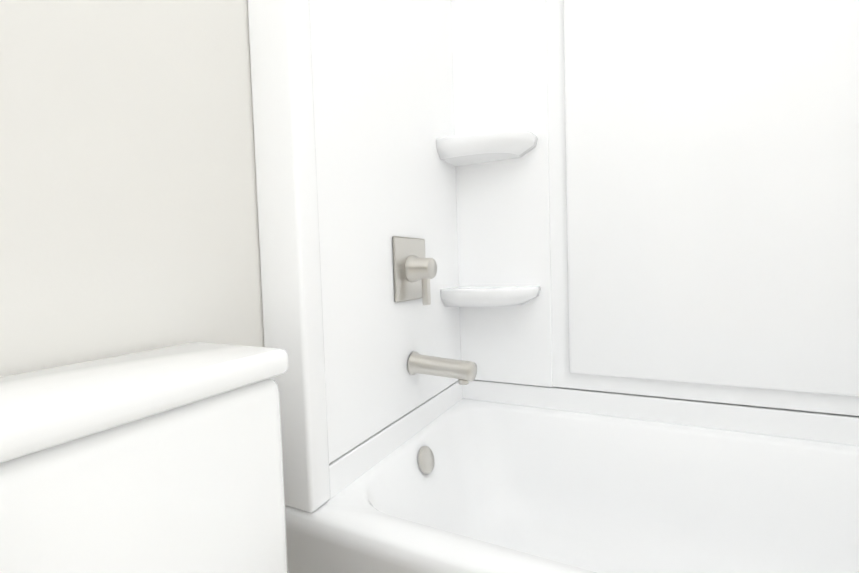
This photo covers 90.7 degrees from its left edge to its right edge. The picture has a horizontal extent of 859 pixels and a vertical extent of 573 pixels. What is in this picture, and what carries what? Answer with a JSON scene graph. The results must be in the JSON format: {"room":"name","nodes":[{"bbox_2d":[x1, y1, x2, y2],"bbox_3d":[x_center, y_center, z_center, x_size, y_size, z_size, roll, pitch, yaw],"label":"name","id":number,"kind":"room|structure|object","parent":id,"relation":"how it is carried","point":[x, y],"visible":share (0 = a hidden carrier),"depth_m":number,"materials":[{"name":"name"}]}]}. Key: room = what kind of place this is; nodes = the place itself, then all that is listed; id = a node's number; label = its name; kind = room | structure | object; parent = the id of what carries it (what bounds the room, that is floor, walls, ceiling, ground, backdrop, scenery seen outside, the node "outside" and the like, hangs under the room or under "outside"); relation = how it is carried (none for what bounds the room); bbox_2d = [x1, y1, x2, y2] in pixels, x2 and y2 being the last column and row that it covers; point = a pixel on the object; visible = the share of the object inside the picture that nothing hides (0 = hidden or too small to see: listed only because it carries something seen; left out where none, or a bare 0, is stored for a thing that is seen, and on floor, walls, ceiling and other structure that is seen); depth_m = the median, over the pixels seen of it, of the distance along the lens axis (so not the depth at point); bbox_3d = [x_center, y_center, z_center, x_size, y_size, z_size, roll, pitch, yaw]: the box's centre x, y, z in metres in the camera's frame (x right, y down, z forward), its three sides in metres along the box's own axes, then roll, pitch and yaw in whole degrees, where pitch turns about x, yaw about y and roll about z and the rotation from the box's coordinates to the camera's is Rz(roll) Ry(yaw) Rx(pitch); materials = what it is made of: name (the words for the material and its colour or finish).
{"room":"bathroom","nodes":[
{"label":"bathroom","id":0,"kind":"room"},
{"bbox_2d":[0,0,263,376],"bbox_3d":[-0.879,-0.448,-0.157,0.120,2.740,3.950,0,3,27],"label":"wall","id":1,"kind":"structure","parent":0,"point":[128,209],"depth_m":0.60,"materials":[{"name":"white paint"}]},
{"bbox_3d":[0.022,0.972,-0.525,2.040,0.120,3.950,0,3,27],"label":"floor","id":2,"kind":"structure","parent":0,"visible":0},
{"bbox_2d":[0,342,287,572],"bbox_3d":[-0.140,0.486,0.341,0.721,0.782,0.444,0,3,27],"label":"toilet","id":3,"kind":"object","parent":2,"relation":"on","point":[166,460],"visible":0.98,"depth_m":0.44,"materials":[{"name":"white ceramic"}]},
{"bbox_2d":[285,380,858,572],"bbox_3d":[0.547,0.581,0.831,1.517,0.505,0.771,0,3,27],"label":"bathtub","id":4,"kind":"object","parent":2,"relation":"on","point":[477,476],"visible":0.81,"depth_m":1.09,"materials":[{"name":"white ceramic"}]},
{"bbox_3d":[0.839,-0.560,1.118,2.040,2.740,0.120,0,3,27],"label":"wall","id":5,"kind":"structure","parent":0,"visible":0},
{"bbox_2d":[247,0,858,512],"bbox_3d":[0.519,-0.341,0.791,1.516,1.468,0.772,0,3,27],"label":"tub surround","id":6,"kind":"object","parent":5,"relation":"attached to","point":[657,198],"visible":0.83,"depth_m":1.07,"materials":[{"name":"white plastic"}]},
{"bbox_2d":[392,236,436,304],"bbox_3d":[-0.022,-0.040,1.101,0.069,0.177,0.164,0,3,27],"label":"shower valve","id":7,"kind":"object","parent":6,"relation":"attached to","point":[414,270],"visible":1,"depth_m":1.08,"materials":[{"name":"silver metal"}]},
{"bbox_2d":[407,351,476,384],"bbox_3d":[0.033,0.208,1.089,0.174,0.072,0.062,0,3,27],"label":"tub spout","id":8,"kind":"object","parent":6,"relation":"attached to","point":[463,372],"visible":0.98,"depth_m":1.07,"materials":[{"name":"silver metal"}]}
]}

